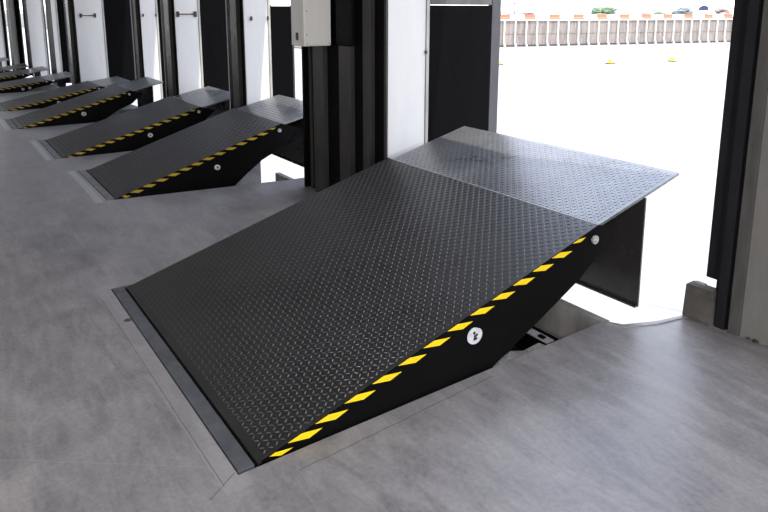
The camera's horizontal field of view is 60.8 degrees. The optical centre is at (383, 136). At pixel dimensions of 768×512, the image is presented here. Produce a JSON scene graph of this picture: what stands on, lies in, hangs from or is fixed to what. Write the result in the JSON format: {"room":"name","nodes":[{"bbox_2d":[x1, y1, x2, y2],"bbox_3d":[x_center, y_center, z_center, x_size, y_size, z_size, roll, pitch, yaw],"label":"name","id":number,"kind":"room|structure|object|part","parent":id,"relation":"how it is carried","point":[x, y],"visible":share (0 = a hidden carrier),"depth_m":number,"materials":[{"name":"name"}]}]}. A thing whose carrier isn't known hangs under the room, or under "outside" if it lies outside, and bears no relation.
{"room":"distribution center","nodes":[
{"label":"distribution center","id":0,"kind":"room"},
{"bbox_2d":[0,17,5,66],"bbox_3d":[-11.508,-3.649,19.323,0.312,3.200,0.026,-8,13,-34],"label":"wall reveal","id":1,"kind":"structure","parent":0,"point":[2,54],"depth_m":19.56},
{"bbox_2d":[0,5,6,65],"bbox_3d":[-11.362,-3.667,19.417,0.028,3.200,0.036,-8,13,-34],"label":"door track","id":2,"kind":"object","parent":1,"relation":"attached to","point":[0,5],"visible":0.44,"depth_m":19.53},
{"bbox_2d":[5,0,18,70],"bbox_3d":[-10.137,-3.351,17.808,0.130,3.200,0.966,-8,13,-34],"label":"wall pier","id":3,"kind":"object","parent":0,"point":[6,1],"visible":0.33,"depth_m":17.99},
{"bbox_2d":[13,0,24,69],"bbox_3d":[-9.781,-3.231,17.460,0.104,3.100,0.032,-8,13,-34],"label":"curtain","id":4,"kind":"object","parent":3,"relation":"attached to","point":[16,8],"visible":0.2,"depth_m":17.54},
{"bbox_2d":[18,0,25,68],"bbox_3d":[-9.720,-3.291,17.506,0.060,3.200,0.090,-8,13,-34],"label":"frame post","id":5,"kind":"object","parent":4,"relation":"attached to","point":[18,0],"visible":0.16,"depth_m":17.57,"materials":[{"name":"grey metal"}]},
{"bbox_2d":[8,0,17,69],"bbox_3d":[-9.891,-3.266,17.379,0.092,3.200,0.026,-8,13,-34],"label":"wall reveal","id":6,"kind":"structure","parent":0,"point":[11,16],"depth_m":17.46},
{"bbox_2d":[12,0,19,63],"bbox_3d":[-9.836,-3.272,17.411,0.028,3.200,0.036,-8,13,-34],"label":"door track","id":7,"kind":"object","parent":6,"relation":"attached to","point":[12,0],"visible":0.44,"depth_m":17.50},
{"bbox_2d":[22,0,48,76],"bbox_3d":[-9.071,-3.181,16.954,0.360,3.200,1.116,-8,13,-34],"label":"wall pier","id":8,"kind":"object","parent":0,"point":[24,7],"visible":0.22,"depth_m":17.03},
{"bbox_2d":[42,0,50,74],"bbox_3d":[-8.599,-3.111,16.599,0.060,3.200,0.090,-8,13,-34],"label":"frame post","id":9,"kind":"object","parent":8,"relation":"attached to","point":[42,0],"visible":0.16,"depth_m":16.68,"materials":[{"name":"grey metal"}]},
{"bbox_2d":[26,0,47,76],"bbox_3d":[-8.782,-3.085,16.464,0.322,3.200,0.026,-8,13,-34],"label":"wall reveal","id":10,"kind":"structure","parent":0,"point":[34,13],"depth_m":16.55,"materials":[{"name":"paint"}]},
{"bbox_2d":[41,0,48,74],"bbox_3d":[-8.632,-3.104,16.560,0.028,3.200,0.036,-8,13,-34],"label":"door track","id":11,"kind":"object","parent":10,"relation":"attached to","point":[41,0],"visible":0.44,"depth_m":16.66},
{"bbox_2d":[45,0,56,81],"bbox_3d":[-7.876,-2.906,15.559,0.130,3.200,1.016,-8,13,-34],"label":"wall pier","id":12,"kind":"object","parent":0,"point":[47,2],"visible":0.33,"depth_m":15.70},
{"bbox_2d":[56,0,69,82],"bbox_3d":[-7.494,-2.784,15.199,0.134,3.100,0.032,-8,13,-34],"label":"curtain","id":13,"kind":"object","parent":12,"relation":"attached to","point":[60,9],"visible":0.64,"depth_m":15.28,"materials":[{"name":"fabric"}]},
{"bbox_2d":[63,0,71,82],"bbox_3d":[-7.418,-2.846,15.254,0.065,3.200,0.090,-8,13,-34],"label":"frame post","id":14,"kind":"object","parent":13,"relation":"attached to","point":[63,0],"visible":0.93,"depth_m":15.33,"materials":[{"name":"grey metal"}]},
{"bbox_2d":[50,0,60,72],"bbox_3d":[-7.616,-2.818,15.109,0.092,3.200,0.026,-8,13,-34],"label":"wall reveal","id":15,"kind":"structure","parent":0,"point":[53,9],"depth_m":15.19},
{"bbox_2d":[55,0,62,71],"bbox_3d":[-7.560,-2.824,15.141,0.028,3.200,0.036,-8,13,-34],"label":"door track","id":16,"kind":"object","parent":15,"relation":"attached to","point":[55,0],"visible":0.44,"depth_m":15.22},
{"bbox_2d":[65,0,80,84],"bbox_3d":[-6.147,-2.497,13.482,0.540,3.200,1.166,-8,13,-34],"label":"wall pier","id":17,"kind":"object","parent":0,"point":[71,1],"visible":0.22,"depth_m":13.27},
{"bbox_2d":[65,0,76,83],"bbox_3d":[-6.385,-2.456,13.269,0.050,3.200,0.250,-8,13,-34],"label":"channel","id":18,"kind":"object","parent":17,"relation":"attached to","point":[67,2],"visible":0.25,"depth_m":13.31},
{"bbox_2d":[103,0,135,91],"bbox_3d":[-5.402,-2.405,13.282,0.504,3.100,0.032,-8,13,-34],"label":"curtain","id":19,"kind":"object","parent":17,"relation":"attached to","point":[117,16],"visible":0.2,"depth_m":13.35,"materials":[{"name":"fabric"}]},
{"bbox_2d":[129,0,136,91],"bbox_3d":[-5.173,-2.487,13.442,0.070,3.200,0.090,-8,13,-34],"label":"frame post","id":20,"kind":"object","parent":19,"relation":"attached to","point":[129,0],"visible":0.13,"depth_m":13.50,"materials":[{"name":"grey metal"}]},
{"bbox_2d":[74,0,106,86],"bbox_3d":[-5.844,-2.397,12.972,0.502,3.200,0.026,-8,13,-34],"label":"wall reveal","id":21,"kind":"structure","parent":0,"point":[89,29],"depth_m":13.05,"materials":[{"name":"paint"}]},
{"bbox_2d":[80,13,95,17],"bbox_3d":[-5.847,-2.391,12.941,0.300,0.080,0.024,-8,13,-34],"label":"rod","id":22,"kind":"object","parent":21,"relation":"attached to","point":[81,15],"visible":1,"depth_m":12.93,"materials":[{"name":"grey metal"}]},
{"bbox_2d":[101,0,108,77],"bbox_3d":[-5.620,-2.425,13.120,0.028,3.200,0.036,-8,13,-34],"label":"door track","id":23,"kind":"object","parent":21,"relation":"attached to","point":[101,0],"visible":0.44,"depth_m":13.20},
{"bbox_2d":[131,0,143,78],"bbox_3d":[-4.301,-2.168,11.816,0.300,3.200,0.666,-8,13,-34],"label":"wall pier","id":24,"kind":"object","parent":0,"point":[131,0],"visible":0.11,"depth_m":11.80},
{"bbox_2d":[132,0,142,78],"bbox_3d":[-4.415,-2.139,11.669,0.050,3.200,0.180,-8,13,-34],"label":"channel","id":25,"kind":"object","parent":24,"relation":"attached to","point":[134,2],"visible":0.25,"depth_m":11.70,"materials":[{"name":"metal"}]},
{"bbox_2d":[157,0,165,97],"bbox_3d":[-3.984,-2.078,11.620,0.049,3.100,0.032,-8,13,-34],"label":"curtain","id":26,"kind":"object","parent":24,"relation":"attached to","point":[158,1],"visible":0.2,"depth_m":11.71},
{"bbox_2d":[160,0,166,96],"bbox_3d":[-3.946,-2.135,11.650,0.060,3.200,0.090,-8,13,-34],"label":"frame post","id":27,"kind":"object","parent":24,"relation":"attached to","point":[160,0],"visible":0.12,"depth_m":11.72,"materials":[{"name":"grey metal"}]},
{"bbox_2d":[139,0,160,101],"bbox_3d":[-4.141,-2.107,11.507,0.262,3.200,0.026,-8,13,-34],"label":"wall reveal","id":28,"kind":"structure","parent":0,"point":[147,7],"depth_m":11.58,"materials":[{"name":"paint"}]},
{"bbox_2d":[143,0,162,98],"bbox_3d":[-4.109,-2.108,11.514,0.264,3.200,0.050,-8,13,-34],"label":"door track","id":29,"kind":"object","parent":28,"relation":"attached to","point":[156,14],"visible":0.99,"depth_m":11.67,"materials":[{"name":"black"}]},
{"bbox_2d":[161,0,178,96],"bbox_3d":[-3.099,-1.815,10.025,0.380,3.200,0.716,-8,13,-34],"label":"wall pier","id":30,"kind":"object","parent":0,"point":[172,1],"visible":0.22,"depth_m":9.97,"materials":[{"name":"metal"}]},
{"bbox_2d":[163,0,176,96],"bbox_3d":[-3.252,-1.784,9.864,0.050,3.200,0.230,-8,13,-34],"label":"channel","id":31,"kind":"object","parent":30,"relation":"attached to","point":[166,3],"visible":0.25,"depth_m":9.90,"materials":[{"name":"metal"}]},
{"bbox_2d":[199,0,229,110],"bbox_3d":[-2.593,-1.744,9.929,0.394,3.100,0.032,-8,13,-34],"label":"curtain","id":32,"kind":"object","parent":30,"relation":"attached to","point":[212,12],"visible":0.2,"depth_m":9.98,"materials":[{"name":"fabric"}]},
{"bbox_2d":[225,0,230,108],"bbox_3d":[-2.411,-1.820,10.057,0.065,3.200,0.090,-8,13,-34],"label":"frame post","id":33,"kind":"object","parent":32,"relation":"attached to","point":[225,0],"visible":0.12,"depth_m":10.12,"materials":[{"name":"grey metal"}]},
{"bbox_2d":[174,0,201,94],"bbox_3d":[-2.924,-1.750,9.695,0.342,3.200,0.026,-8,13,-34],"label":"wall reveal","id":34,"kind":"structure","parent":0,"point":[186,26],"depth_m":9.76,"materials":[{"name":"paint"}]},
{"bbox_2d":[176,11,196,16],"bbox_3d":[-2.911,-1.805,9.664,0.300,0.080,0.024,-8,13,-34],"label":"rod","id":35,"kind":"object","parent":34,"relation":"attached to","point":[177,12],"visible":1,"depth_m":9.65,"materials":[{"name":"grey metal"}]},
{"bbox_2d":[197,0,203,87],"bbox_3d":[-2.767,-1.770,9.798,0.028,3.200,0.036,-8,13,-34],"label":"door track","id":36,"kind":"object","parent":34,"relation":"attached to","point":[198,1],"visible":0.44,"depth_m":9.86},
{"bbox_2d":[226,0,246,108],"bbox_3d":[-1.723,-1.487,8.359,0.350,3.200,0.596,-8,13,-34],"label":"wall pier","id":37,"kind":"object","parent":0,"point":[227,1],"visible":0.11,"depth_m":8.39,"materials":[{"name":"metal"}]},
{"bbox_2d":[229,0,243,108],"bbox_3d":[-1.866,-1.458,8.210,0.050,3.200,0.200,-8,13,-34],"label":"channel","id":38,"kind":"object","parent":37,"relation":"attached to","point":[234,4],"visible":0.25,"depth_m":8.25,"materials":[{"name":"metal"}]},
{"bbox_2d":[270,0,292,97],"bbox_3d":[-1.305,-1.468,8.265,0.294,3.200,0.032,-8,13,-34],"label":"curtain","id":39,"kind":"object","parent":37,"relation":"attached to","point":[280,10],"visible":0.58,"depth_m":8.32,"materials":[{"name":"fabric"}]},
{"bbox_3d":[-1.303,-2.341,8.094,0.294,1.421,0.032,-8,13,-34],"label":"head panel","id":40,"kind":"part","parent":39,"relation":"part of","materials":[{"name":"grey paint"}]},
{"bbox_2d":[292,45,295,98],"bbox_3d":[-1.166,-1.488,8.373,0.060,3.200,0.090,-8,13,-34],"label":"frame post","id":41,"kind":"object","parent":39,"relation":"attached to","point":[293,54],"visible":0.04,"depth_m":8.47,"materials":[{"name":"grey metal"}]},
{"bbox_2d":[243,0,269,104],"bbox_3d":[-1.583,-1.432,8.078,0.312,3.200,0.026,-8,13,-34],"label":"wall reveal","id":42,"kind":"structure","parent":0,"point":[256,47],"depth_m":8.13,"materials":[{"name":"paint"}]},
{"bbox_2d":[250,0,272,96],"bbox_3d":[-1.530,-1.436,8.100,0.264,3.200,0.050,-8,13,-34],"label":"door track","id":43,"kind":"object","parent":42,"relation":"attached to","point":[268,1],"visible":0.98,"depth_m":8.21,"materials":[{"name":"grey"}]},
{"bbox_2d":[5,10,670,47],"bbox_3d":[14.697,-40.601,217.780,310.474,2.010,290.854,-8,13,-34],"label":"ground","id":44,"kind":"structure","parent":0,"point":[503,12],"depth_m":159.16,"materials":[{"name":"concrete"}]},
{"bbox_2d":[501,15,509,19],"bbox_3d":[9.452,-9.410,51.653,0.965,0.470,0.360,-4,12,-21],"label":"barrier","id":45,"kind":"object","parent":44,"relation":"on","point":[503,17],"visible":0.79,"depth_m":51.56,"materials":[{"name":"orange"}]},
{"bbox_2d":[510,14,524,18],"bbox_3d":[10.549,-9.488,52.065,1.315,0.470,0.360,-4,12,-21],"label":"barrier","id":46,"kind":"object","parent":44,"relation":"on","point":[511,16],"visible":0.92,"depth_m":51.96,"materials":[{"name":"white"}]},
{"bbox_2d":[519,12,533,14],"bbox_3d":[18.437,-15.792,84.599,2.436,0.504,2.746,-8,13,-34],"label":"car","id":47,"kind":"object","parent":44,"relation":"on","point":[524,13],"visible":0.71,"depth_m":83.68,"materials":[{"name":"white metal"}]},
{"bbox_2d":[524,14,535,18],"bbox_3d":[11.647,-9.567,52.478,0.965,0.470,0.360,-4,12,-21],"label":"barrier","id":48,"kind":"object","parent":44,"relation":"on","point":[532,16],"visible":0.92,"depth_m":52.38,"materials":[{"name":"orange"}]},
{"bbox_2d":[535,14,549,18],"bbox_3d":[12.744,-9.645,52.890,1.315,0.470,0.360,-4,12,-21],"label":"barrier","id":49,"kind":"object","parent":44,"relation":"on","point":[537,16],"visible":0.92,"depth_m":52.78,"materials":[{"name":"white"}]},
{"bbox_2d":[549,14,559,18],"bbox_3d":[13.842,-9.723,53.303,0.965,0.470,0.360,-4,12,-21],"label":"barrier","id":50,"kind":"object","parent":44,"relation":"on","point":[551,16],"visible":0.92,"depth_m":53.18,"materials":[{"name":"orange"}]},
{"bbox_2d":[560,14,573,18],"bbox_3d":[14.939,-9.802,53.715,1.315,0.470,0.360,-4,12,-21],"label":"barrier","id":51,"kind":"object","parent":44,"relation":"on","point":[562,16],"visible":0.92,"depth_m":53.60,"materials":[{"name":"white"}]},
{"bbox_2d":[573,14,583,18],"bbox_3d":[16.037,-9.880,54.127,0.965,0.470,0.360,-4,12,-21],"label":"barrier","id":52,"kind":"object","parent":44,"relation":"on","point":[576,16],"visible":0.92,"depth_m":54.01,"materials":[{"name":"orange"}]},
{"bbox_2d":[583,14,597,18],"bbox_3d":[17.134,-9.959,54.540,1.315,0.470,0.360,-4,12,-21],"label":"barrier","id":53,"kind":"object","parent":44,"relation":"on","point":[586,16],"visible":0.92,"depth_m":54.42,"materials":[{"name":"white"}]},
{"bbox_2d":[597,14,606,18],"bbox_3d":[18.232,-10.037,54.952,0.965,0.470,0.360,-4,12,-21],"label":"barrier","id":54,"kind":"object","parent":44,"relation":"on","point":[599,16],"visible":0.94,"depth_m":54.84,"materials":[{"name":"orange"}]},
{"bbox_2d":[591,6,616,13],"bbox_3d":[26.433,-15.077,79.351,2.938,1.329,3.084,-8,13,-34],"label":"tree","id":55,"kind":"object","parent":44,"relation":"on","point":[597,10],"visible":0.89,"depth_m":78.45,"materials":[{"name":"green plant"}]},
{"bbox_2d":[607,14,619,18],"bbox_3d":[19.329,-10.115,55.364,1.315,0.470,0.360,-4,12,-21],"label":"barrier","id":56,"kind":"object","parent":44,"relation":"on","point":[609,16],"visible":0.94,"depth_m":55.25,"materials":[{"name":"white"}]},
{"bbox_2d":[620,14,629,18],"bbox_3d":[20.427,-10.194,55.777,0.965,0.470,0.360,-4,12,-21],"label":"barrier","id":57,"kind":"object","parent":44,"relation":"on","point":[622,16],"visible":0.94,"depth_m":55.66,"materials":[{"name":"orange"}]},
{"bbox_2d":[629,14,641,18],"bbox_3d":[21.524,-10.272,56.189,1.315,0.470,0.360,-4,12,-21],"label":"barrier","id":58,"kind":"object","parent":44,"relation":"on","point":[631,16],"visible":0.94,"depth_m":56.07,"materials":[{"name":"white"}]},
{"bbox_2d":[642,14,651,18],"bbox_3d":[22.622,-10.350,56.602,0.965,0.470,0.360,-4,12,-21],"label":"barrier","id":59,"kind":"object","parent":44,"relation":"on","point":[644,16],"visible":0.94,"depth_m":56.48,"materials":[{"name":"orange"}]},
{"bbox_2d":[651,14,663,18],"bbox_3d":[23.719,-10.428,57.014,1.315,0.470,0.360,-4,12,-21],"label":"barrier","id":60,"kind":"object","parent":44,"relation":"on","point":[653,16],"visible":0.94,"depth_m":56.90,"materials":[{"name":"white"}]},
{"bbox_2d":[663,14,672,18],"bbox_3d":[24.816,-10.507,57.426,0.965,0.470,0.360,-4,12,-21],"label":"barrier","id":61,"kind":"object","parent":44,"relation":"on","point":[666,16],"visible":0.94,"depth_m":57.31,"materials":[{"name":"orange"}]},
{"bbox_2d":[672,14,684,18],"bbox_3d":[25.914,-10.585,57.839,1.315,0.470,0.360,-4,12,-21],"label":"barrier","id":62,"kind":"object","parent":44,"relation":"on","point":[674,16],"visible":0.94,"depth_m":57.73,"materials":[{"name":"white"}]},
{"bbox_2d":[671,7,692,13],"bbox_3d":[34.629,-14.453,76.212,2.139,1.258,2.502,1,11,2],"label":"car","id":63,"kind":"object","parent":44,"relation":"on","point":[682,10],"visible":0.79,"depth_m":75.35,"materials":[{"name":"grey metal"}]},
{"bbox_2d":[684,14,692,18],"bbox_3d":[27.011,-10.664,58.251,0.965,0.470,0.360,-4,12,-21],"label":"barrier","id":64,"kind":"object","parent":44,"relation":"on","point":[686,16],"visible":0.94,"depth_m":58.13,"materials":[{"name":"orange"}]},
{"bbox_2d":[693,14,704,18],"bbox_3d":[28.109,-10.742,58.663,1.315,0.470,0.360,-4,12,-21],"label":"barrier","id":65,"kind":"object","parent":44,"relation":"on","point":[695,16],"visible":0.94,"depth_m":58.54,"materials":[{"name":"white"}]},
{"bbox_2d":[698,1,708,13],"bbox_3d":[35.564,-14.114,72.949,1.132,1.839,0.949,5,12,25],"label":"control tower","id":66,"kind":"object","parent":44,"relation":"on","point":[703,9],"visible":0.69,"depth_m":72.63,"materials":[{"name":"white"}]},
{"bbox_2d":[704,14,712,18],"bbox_3d":[29.206,-10.820,59.076,0.965,0.470,0.360,-4,12,-21],"label":"barrier","id":67,"kind":"object","parent":44,"relation":"on","point":[707,16],"visible":0.94,"depth_m":58.96,"materials":[{"name":"orange"}]},
{"bbox_2d":[713,14,724,18],"bbox_3d":[30.304,-10.899,59.488,1.315,0.470,0.360,-4,12,-21],"label":"barrier","id":68,"kind":"object","parent":44,"relation":"on","point":[715,16],"visible":0.94,"depth_m":59.38,"materials":[{"name":"white"}]},
{"bbox_2d":[714,8,731,13],"bbox_3d":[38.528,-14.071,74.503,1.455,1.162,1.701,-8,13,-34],"label":"car","id":69,"kind":"object","parent":44,"relation":"on","point":[718,10],"visible":0.63,"depth_m":74.10,"materials":[{"name":"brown metal"}]},
{"bbox_2d":[724,14,732,18],"bbox_3d":[31.401,-10.977,59.901,0.965,0.470,0.360,-4,12,-21],"label":"barrier","id":70,"kind":"object","parent":44,"relation":"on","point":[726,16],"visible":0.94,"depth_m":59.79,"materials":[{"name":"orange"}]},
{"bbox_2d":[6,26,729,323],"bbox_3d":[65.858,-45.985,251.891,400.500,0.200,460.000,-8,13,-34],"label":"ground","id":71,"kind":"structure","parent":0,"point":[644,108],"depth_m":17.31,"materials":[{"name":"concrete"}]},
{"bbox_2d":[500,18,732,46],"bbox_3d":[21.283,-8.924,55.727,54.001,2.120,0.562,-4,12,-21],"label":"fence","id":72,"kind":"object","parent":71,"relation":"on","point":[513,32],"depth_m":54.89,"materials":[{"name":"concrete"}]},
{"bbox_2d":[667,57,676,61],"bbox_3d":[16.507,-4.422,37.523,0.380,0.247,0.380,-8,13,-34],"label":"dome","id":73,"kind":"object","parent":71,"relation":"on","point":[672,59],"visible":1,"depth_m":37.42,"materials":[{"name":"yellow"}]},
{"bbox_2d":[0,78,767,511],"bbox_3d":[-10.338,0.057,12.099,10.860,1.300,41.000,-8,13,-34],"label":"floor","id":74,"kind":"structure","parent":0,"point":[672,416],"depth_m":2.88,"materials":[{"name":"concrete"}]},
{"bbox_2d":[307,0,383,187],"bbox_3d":[-0.189,-0.989,5.828,0.410,3.200,1.391,-8,13,-34],"label":"door frame","id":75,"kind":"object","parent":74,"relation":"on","point":[333,49],"visible":0.33,"depth_m":5.68,"materials":[{"name":"metal"}]},
{"bbox_2d":[301,46,309,186],"bbox_3d":[-0.766,-1.072,6.247,0.043,3.200,0.030,-8,13,-34],"label":"corner angle","id":76,"kind":"object","parent":75,"relation":"attached to","point":[303,48],"visible":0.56,"depth_m":6.40,"materials":[{"name":"black paint"}]},
{"bbox_2d":[308,46,313,188],"bbox_3d":[-0.704,-0.174,6.347,0.023,1.400,0.015,-8,13,-34],"label":"conduit","id":77,"kind":"object","parent":75,"relation":"attached to","point":[309,47],"visible":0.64,"depth_m":6.34,"materials":[{"name":"grey metal"}]},
{"bbox_2d":[312,46,328,192],"bbox_3d":[-0.592,-1.023,5.996,0.050,3.200,0.188,-8,13,-34],"label":"channel","id":78,"kind":"object","parent":75,"relation":"attached to","point":[320,74],"visible":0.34,"depth_m":6.12,"materials":[{"name":"metal"}]},
{"bbox_2d":[291,0,330,45],"bbox_3d":[-0.641,-1.110,5.739,0.290,0.620,0.249,-8,13,-34],"label":"control box","id":79,"kind":"object","parent":78,"relation":"attached to","point":[310,19],"visible":1,"depth_m":5.67,"materials":[{"name":"grey paint"}]},
{"bbox_2d":[336,0,354,45],"bbox_3d":[-0.331,-1.621,5.461,0.034,1.700,0.270,-8,13,-34],"label":"cable cover","id":80,"kind":"object","parent":75,"relation":"attached to","point":[345,9],"visible":1,"depth_m":5.56,"materials":[{"name":"metal"}]},
{"bbox_2d":[339,45,354,180],"bbox_3d":[-0.326,-0.080,5.789,0.050,1.430,0.182,-8,13,-34],"label":"channel","id":81,"kind":"object","parent":75,"relation":"attached to","point":[346,53],"visible":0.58,"depth_m":5.72,"materials":[{"name":"metal"}]},
{"bbox_2d":[363,0,374,169],"bbox_3d":[-0.125,-0.894,5.340,0.050,3.200,0.105,-8,13,-34],"label":"channel","id":82,"kind":"object","parent":75,"relation":"attached to","point":[368,5],"visible":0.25,"depth_m":5.40,"materials":[{"name":"metal"}]},
{"bbox_2d":[384,0,387,158],"bbox_3d":[0.027,-0.853,5.133,0.043,3.200,0.030,-8,13,-34],"label":"corner angle","id":83,"kind":"object","parent":75,"relation":"attached to","point":[385,1],"visible":0.44,"depth_m":5.19,"materials":[{"name":"grey metal"}]},
{"bbox_2d":[428,0,491,141],"bbox_3d":[0.645,-0.932,5.544,0.694,3.200,0.032,-8,13,-34],"label":"curtain","id":84,"kind":"object","parent":75,"relation":"attached to","point":[459,30],"visible":0.7,"depth_m":5.58,"materials":[{"name":"fabric"}]},
{"bbox_3d":[0.647,-1.805,5.373,0.694,1.421,0.032,-8,13,-34],"label":"head panel","id":85,"kind":"part","parent":84,"relation":"part of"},
{"bbox_2d":[488,0,500,132],"bbox_3d":[0.981,-0.979,5.787,0.140,3.200,0.090,-8,13,-34],"label":"frame post","id":86,"kind":"object","parent":84,"relation":"attached to","point":[496,4],"visible":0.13,"depth_m":5.82,"materials":[{"name":"grey metal"}]},
{"bbox_2d":[605,315,686,327],"bbox_3d":[1.506,1.053,3.722,0.510,0.006,0.086,-2,11,-9],"label":"trim","id":87,"kind":"structure","parent":74,"relation":"on","point":[681,316],"depth_m":3.70,"materials":[{"name":"metal"}]},
{"bbox_2d":[682,280,716,325],"bbox_3d":[1.809,0.945,3.739,0.082,0.214,0.169,-8,13,-34],"label":"concrete block","id":88,"kind":"object","parent":74,"relation":"on","point":[700,299],"visible":0.91,"depth_m":3.70,"materials":[{"name":"concrete"}]},
{"bbox_2d":[387,0,425,158],"bbox_3d":[0.178,-0.871,5.228,0.372,3.200,0.026,-8,13,-34],"label":"wall reveal","id":89,"kind":"structure","parent":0,"point":[406,18],"depth_m":5.29,"materials":[{"name":"paint"}]},
{"bbox_2d":[424,0,429,143],"bbox_3d":[0.345,-0.891,5.330,0.044,3.200,0.046,-8,13,-34],"label":"door track","id":90,"kind":"object","parent":89,"relation":"attached to","point":[427,1],"visible":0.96,"depth_m":5.39,"materials":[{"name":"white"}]},
{"bbox_2d":[275,172,608,354],"bbox_3d":[-4.659,0.178,11.421,0.581,1.246,19.447,-9,14,-38],"label":"floor","id":91,"kind":"structure","parent":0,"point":[564,319],"depth_m":3.97,"materials":[{"name":"concrete"}]},
{"bbox_2d":[740,95,767,346],"bbox_3d":[2.319,-0.423,2.957,0.250,3.200,0.948,-8,13,-34],"label":"wall","id":92,"kind":"structure","parent":0,"point":[754,323],"depth_m":3.45,"materials":[{"name":"paint"}]},
{"bbox_2d":[714,0,763,329],"bbox_3d":[1.980,-0.514,3.421,0.265,3.200,0.104,-8,13,-34],"label":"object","id":93,"kind":"structure","parent":92,"relation":"attached to","point":[750,39],"depth_m":3.47,"materials":[{"name":"metal"}]},
{"bbox_2d":[727,0,767,335],"bbox_3d":[1.923,-0.488,3.287,0.035,3.200,0.053,-8,13,-34],"label":"trim","id":94,"kind":"structure","parent":92,"relation":"attached to","point":[761,81],"depth_m":3.41,"materials":[{"name":"metal"}]},
{"bbox_3d":[-5.939,0.180,11.178,3.370,0.070,20.560,-8,13,-34],"label":"floor","id":95,"kind":"structure","parent":0,"visible":0},
{"bbox_2d":[0,57,8,66],"bbox_3d":[-11.909,-1.741,18.549,2.269,0.850,1.197,-8,13,-34],"label":"dock leveler","id":96,"kind":"object","parent":95,"relation":"on","point":[3,58],"visible":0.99,"depth_m":18.78,"materials":[{"name":"grey"}]},
{"bbox_2d":[0,63,28,72],"bbox_3d":[-10.274,-1.350,16.589,2.258,0.840,1.147,-8,13,-34],"label":"dock leveler","id":97,"kind":"object","parent":95,"relation":"on","point":[17,66],"visible":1,"depth_m":16.80,"materials":[{"name":"grey"}]},
{"bbox_2d":[0,66,49,82],"bbox_3d":[-9.284,-1.170,15.651,2.268,0.850,1.147,-8,13,-34],"label":"dock leveler","id":98,"kind":"object","parent":95,"relation":"on","point":[17,74],"visible":1,"depth_m":15.65,"materials":[{"name":"grey"}]},
{"bbox_2d":[0,71,70,92],"bbox_3d":[-8.044,-0.902,14.323,2.269,0.840,1.187,-8,13,-34],"label":"dock leveler","id":99,"kind":"object","parent":95,"relation":"on","point":[20,85],"visible":0.98,"depth_m":14.18,"materials":[{"name":"grey"}]},
{"bbox_2d":[0,76,129,111],"bbox_3d":[-6.030,-0.555,12.307,2.268,0.940,1.147,-8,13,-34],"label":"dock leveler","id":100,"kind":"object","parent":95,"relation":"on","point":[41,100],"visible":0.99,"depth_m":12.01,"materials":[{"name":"grey"}]},
{"bbox_2d":[5,77,162,128],"bbox_3d":[-4.828,-0.316,10.649,2.247,1.110,1.087,-8,13,-34],"label":"dock leveler","id":101,"kind":"object","parent":95,"relation":"on","point":[98,105],"visible":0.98,"depth_m":10.36,"materials":[{"name":"grey"}]},
{"bbox_3d":[-5.721,-0.167,10.056,0.067,0.063,1.064,-8,13,-34],"label":"hinge frame","id":102,"kind":"part","parent":101,"relation":"part of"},
{"bbox_2d":[39,86,229,158],"bbox_3d":[-3.283,0.015,8.912,2.381,1.135,1.337,-8,13,-34],"label":"dock leveler","id":103,"kind":"object","parent":95,"relation":"on","point":[131,130],"visible":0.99,"depth_m":8.58,"materials":[{"name":"grey"}]},
{"bbox_3d":[-4.228,0.182,8.284,0.067,0.063,1.314,-8,13,-34],"label":"hinge frame","id":104,"kind":"part","parent":103,"relation":"part of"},
{"bbox_2d":[79,95,303,200],"bbox_3d":[-1.958,0.296,7.262,2.421,1.220,1.357,-8,13,-34],"label":"dock leveler","id":105,"kind":"object","parent":95,"relation":"on","point":[218,151],"visible":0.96,"depth_m":6.90,"materials":[{"name":"grey"}]},
{"bbox_3d":[-2.920,0.508,6.632,0.067,0.063,1.334,-8,13,-34],"label":"hinge frame","id":106,"kind":"part","parent":105,"relation":"part of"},
{"bbox_2d":[112,126,678,474],"bbox_3d":[0.055,0.867,4.114,2.928,1.315,2.047,-8,13,-34],"label":"dock leveler","id":107,"kind":"object","parent":95,"relation":"on","point":[413,275],"visible":1,"depth_m":3.61,"materials":[{"name":"grey"}]},
{"bbox_3d":[-1.112,1.152,3.353,0.067,0.063,2.024,-8,13,-34],"label":"hinge frame","id":108,"kind":"part","parent":107,"relation":"part of","materials":[{"name":"metal"}]},
{"bbox_3d":[-1.073,1.133,3.366,0.015,0.016,2.000,-8,13,-34],"label":"hinge rod","id":109,"kind":"part","parent":107,"relation":"part of","materials":[{"name":"black paint"}]},
{"bbox_3d":[0.752,1.191,3.534,0.440,0.105,0.040,-8,13,-34],"label":"hose arm","id":110,"kind":"part","parent":107,"relation":"part of","materials":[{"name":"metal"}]},
{"bbox_3d":[0.865,1.131,3.758,0.060,0.005,0.230,-8,13,-34],"label":"wear plate","id":111,"kind":"part","parent":107,"relation":"part of","materials":[{"name":"grey"}]},
{"bbox_3d":[-7.018,-4.659,13.535,2.740,1.020,41.000,-8,13,-34],"label":"wall","id":112,"kind":"structure","parent":0,"visible":0},
{"bbox_2d":[706,0,745,279],"bbox_3d":[1.953,-0.653,3.491,0.200,2.955,0.082,-8,13,-34],"label":"trim","id":113,"kind":"structure","parent":112,"relation":"attached to","point":[739,5],"depth_m":3.57,"materials":[{"name":"metal"}]},
{"bbox_3d":[-12.312,-3.888,20.537,0.350,3.200,2.916,-8,13,-34],"label":"wall pier","id":114,"kind":"object","parent":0,"visible":0},
{"bbox_2d":[0,0,8,65],"bbox_3d":[-11.324,-3.624,19.455,0.064,3.100,0.032,-8,13,-34],"label":"curtain","id":115,"kind":"object","parent":114,"relation":"attached to","point":[1,1],"visible":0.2,"depth_m":19.53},
{"bbox_2d":[3,0,10,65],"bbox_3d":[-11.279,-3.681,19.489,0.060,3.200,0.090,-8,13,-34],"label":"frame post","id":116,"kind":"object","parent":115,"relation":"attached to","point":[3,0],"visible":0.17,"depth_m":19.57,"materials":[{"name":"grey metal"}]}
]}

